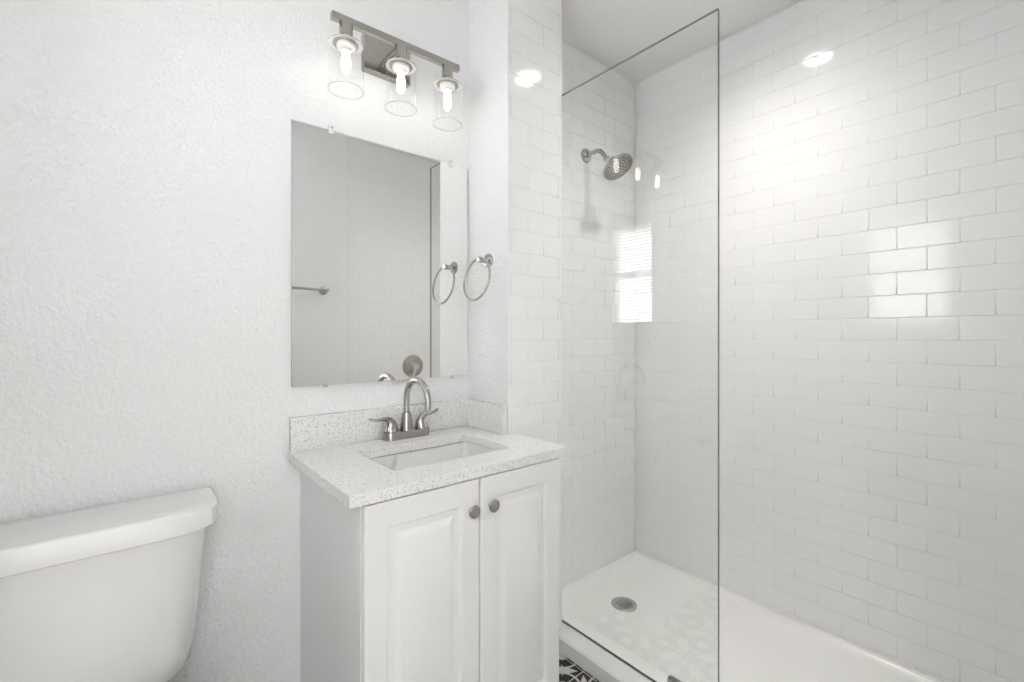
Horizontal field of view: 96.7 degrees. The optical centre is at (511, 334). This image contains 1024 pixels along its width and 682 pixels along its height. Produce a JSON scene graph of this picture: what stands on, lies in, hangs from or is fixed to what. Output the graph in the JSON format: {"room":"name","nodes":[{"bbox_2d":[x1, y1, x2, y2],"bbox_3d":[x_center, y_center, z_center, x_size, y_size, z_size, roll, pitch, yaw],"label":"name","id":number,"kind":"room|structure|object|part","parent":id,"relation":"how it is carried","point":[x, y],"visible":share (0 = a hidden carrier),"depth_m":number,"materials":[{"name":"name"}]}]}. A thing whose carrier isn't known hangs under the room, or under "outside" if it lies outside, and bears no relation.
{"room":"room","nodes":[
{"label":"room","id":0,"kind":"room"},
{"bbox_2d":[0,0,468,681],"bbox_3d":[-0.724,-0.063,1.345,1.860,2.466,0.120,0,0,-40],"label":"wall","id":1,"kind":"structure","parent":0,"point":[145,145],"depth_m":1.17,"materials":[{"name":"white paint"}]},
{"bbox_2d":[291,119,466,386],"bbox_3d":[-0.407,-0.241,1.523,0.614,0.801,0.015,0,0,-40],"label":"mirror","id":2,"kind":"object","parent":1,"relation":"attached to","point":[379,232],"visible":0.99,"depth_m":1.48,"materials":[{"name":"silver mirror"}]},
{"bbox_2d":[289,398,470,452],"bbox_3d":[-0.401,0.290,1.524,0.634,0.099,0.020,0,0,-40],"label":"backsplash","id":3,"kind":"structure","parent":1,"relation":"attached to","point":[308,432],"depth_m":1.44,"materials":[{"name":"white stone"}]},
{"bbox_2d":[328,10,461,130],"bbox_3d":[-0.371,-0.838,1.452,0.440,0.263,0.169,0,0,-40],"label":"vanity light","id":4,"kind":"object","parent":1,"relation":"attached to","point":[384,56],"visible":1,"depth_m":1.44,"materials":[{"name":"silver metal"}]},
{"bbox_2d":[328,20,363,99],"bbox_3d":[-0.480,-0.802,1.315,0.098,0.192,0.098,0,0,-40],"label":"shade","id":5,"kind":"object","parent":4,"relation":"attached to","point":[344,42],"depth_m":1.30,"materials":[{"name":"clear glass"}]},
{"bbox_3d":[-0.416,-0.909,1.507,0.162,0.120,0.028,0,0,-40],"label":"plate","id":6,"kind":"part","parent":4,"relation":"part of","materials":[{"name":"silver metal"}]},
{"bbox_3d":[-0.380,-0.909,1.464,0.016,0.016,0.100,0,0,-40],"label":"arm","id":7,"kind":"part","parent":4,"relation":"part of","materials":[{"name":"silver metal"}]},
{"bbox_2d":[385,44,416,116],"bbox_3d":[-0.348,-0.804,1.426,0.098,0.192,0.098,0,0,-40],"label":"shade","id":8,"kind":"object","parent":4,"relation":"attached to","point":[399,65],"depth_m":1.42,"materials":[{"name":"clear glass"}]},
{"bbox_2d":[433,65,461,130],"bbox_3d":[-0.218,-0.805,1.535,0.098,0.192,0.098,0,0,-40],"label":"shade","id":9,"kind":"object","parent":4,"relation":"attached to","point":[446,84],"depth_m":1.52,"materials":[{"name":"clear glass"}]},
{"bbox_2d":[469,0,507,433],"bbox_3d":[-0.088,-0.063,1.649,0.002,2.466,0.232,0,0,-40],"label":"wall","id":10,"kind":"structure","parent":0,"point":[488,19],"depth_m":1.64,"materials":[{"name":"white paint"}]},
{"bbox_2d":[463,254,492,300],"bbox_3d":[-0.111,-0.206,1.622,0.069,0.174,0.159,0,0,-40],"label":"towel ring","id":11,"kind":"object","parent":10,"relation":"attached to","point":[487,260],"visible":1,"depth_m":1.62,"materials":[{"name":"silver metal"}]},
{"bbox_2d":[508,0,561,627],"bbox_3d":[0.015,-0.063,1.736,0.267,2.466,0.231,0,0,-40],"label":"wall pier","id":12,"kind":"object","parent":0,"point":[534,26],"visible":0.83,"depth_m":1.64,"materials":[{"name":"white tile"}]},
{"bbox_2d":[559,652,599,681],"bbox_3d":[0.149,1.220,0.984,2.733,0.100,1.796,0,0,-40],"label":"floor","id":13,"kind":"structure","parent":0,"point":[569,671],"depth_m":1.57,"materials":[{"name":"tile"}]},
{"bbox_2d":[0,487,217,681],"bbox_3d":[-0.749,0.779,0.795,0.456,0.782,0.675,0,0,-40],"label":"toilet","id":14,"kind":"object","parent":13,"relation":"on","point":[105,593],"visible":1,"depth_m":0.93,"materials":[{"name":"white ceramic"}]},
{"bbox_3d":[-0.898,0.415,0.977,0.451,0.053,0.204,0,0,-40],"label":"tank lid","id":15,"kind":"part","parent":14,"relation":"part of","materials":[{"name":"white ceramic"}]},
{"bbox_2d":[300,458,558,681],"bbox_3d":[-0.236,0.769,1.351,0.604,0.802,0.498,0,0,-40],"label":"vanity cabinet","id":16,"kind":"object","parent":13,"relation":"on","point":[456,582],"visible":0.8,"depth_m":1.16,"materials":[{"name":"white paint"}]},
{"bbox_3d":[-0.207,0.723,1.086,0.306,0.702,0.016,0,0,-40],"label":"door","id":17,"kind":"part","parent":16,"relation":"part of","materials":[{"name":"white paint"}]},
{"bbox_2d":[288,398,567,508],"bbox_3d":[-0.241,0.304,1.357,0.669,0.127,0.482,0,0,-40],"label":"countertop","id":18,"kind":"structure","parent":16,"relation":"on","point":[335,450],"depth_m":1.35,"materials":[{"name":"white stone"}]},
{"bbox_2d":[368,377,437,440],"bbox_3d":[-0.312,0.237,1.464,0.256,0.205,0.179,0,0,-40],"label":"faucet","id":19,"kind":"object","parent":18,"relation":"on","point":[391,432],"visible":1,"depth_m":1.49,"materials":[{"name":"silver metal"}]},
{"bbox_3d":[-0.414,0.290,1.462,0.096,0.054,0.045,0,0,-40],"label":"handle","id":20,"kind":"part","parent":19,"relation":"part of","materials":[{"name":"silver metal"}]},
{"bbox_3d":[-0.351,0.327,1.515,0.164,0.026,0.051,0,0,-40],"label":"deck plate","id":21,"kind":"part","parent":19,"relation":"part of","materials":[{"name":"silver metal"}]},
{"bbox_3d":[-0.351,0.285,1.515,0.043,0.059,0.043,0,0,-40],"label":"spout","id":22,"kind":"part","parent":19,"relation":"part of","materials":[{"name":"silver metal"}]},
{"bbox_3d":[-0.305,0.198,1.460,0.020,0.125,0.163,0,0,-40],"label":"spout","id":23,"kind":"part","parent":19,"relation":"part of","materials":[{"name":"silver metal"}]},
{"bbox_3d":[-0.290,0.287,1.566,0.092,0.060,0.045,0,0,-40],"label":"handle","id":24,"kind":"part","parent":19,"relation":"part of","materials":[{"name":"silver metal"}]},
{"bbox_2d":[370,442,494,470],"bbox_3d":[-0.226,0.446,1.354,0.440,0.152,0.307,0,0,-40],"label":"sink","id":25,"kind":"object","parent":18,"relation":"in","point":[416,458],"visible":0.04,"depth_m":1.48,"materials":[{"name":"white ceramic"}]},
{"bbox_3d":[-0.097,0.448,1.155,0.034,0.034,0.020,0,0,-40],"label":"knob","id":26,"kind":"part","parent":16,"relation":"part of","materials":[{"name":"silver metal"}]},
{"bbox_3d":[-0.049,0.448,1.195,0.034,0.034,0.020,0,0,-40],"label":"knob","id":27,"kind":"part","parent":16,"relation":"part of","materials":[{"name":"silver metal"}]},
{"bbox_3d":[0.025,0.723,1.281,0.293,0.702,0.016,0,0,-40],"label":"door","id":28,"kind":"part","parent":16,"relation":"part of","materials":[{"name":"white paint"}]},
{"bbox_2d":[559,551,941,681],"bbox_3d":[0.820,1.140,1.514,0.782,0.060,1.504,0,0,-40],"label":"shower pan","id":29,"kind":"object","parent":13,"relation":"on","point":[658,617],"visible":0.98,"depth_m":1.70,"materials":[{"name":"white plastic"}]},
{"bbox_2d":[562,8,718,681],"bbox_3d":[0.375,0.089,1.552,0.026,2.039,0.665,0,0,-40],"label":"screen","id":30,"kind":"object","parent":29,"relation":"on","point":[671,678],"visible":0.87,"depth_m":1.30,"materials":[{"name":"clear glass"}]},
{"bbox_2d":[561,39,635,587],"bbox_3d":[0.339,-0.063,2.204,0.873,2.466,0.171,0,0,-40],"label":"wall","id":31,"kind":"structure","parent":0,"point":[598,218],"depth_m":2.15,"materials":[{"name":"white tile"}]},
{"bbox_2d":[581,149,632,179],"bbox_3d":[0.415,-0.767,1.999,0.139,0.176,0.240,0,0,-40],"label":"showerhead","id":32,"kind":"object","parent":31,"relation":"attached to","point":[619,165],"visible":1,"depth_m":1.97,"materials":[{"name":"silver metal"}]},
{"bbox_3d":[0.380,-0.803,2.042,0.019,0.064,0.127,0,0,-40],"label":"shower arm","id":33,"kind":"part","parent":32,"relation":"part of","materials":[{"name":"silver metal"}]},
{"bbox_2d":[562,0,801,82],"bbox_3d":[0.149,-1.346,0.984,2.733,0.100,1.796,0,0,-40],"label":"ceiling","id":34,"kind":"structure","parent":0,"point":[610,32],"depth_m":1.91,"materials":[{"name":"white paint"}]},
{"bbox_2d":[636,0,1023,681],"bbox_3d":[1.204,-0.063,1.759,0.120,2.466,1.627,0,0,-40],"label":"wall","id":35,"kind":"structure","parent":0,"point":[871,152],"depth_m":1.66,"materials":[{"name":"white tile"}]}
]}

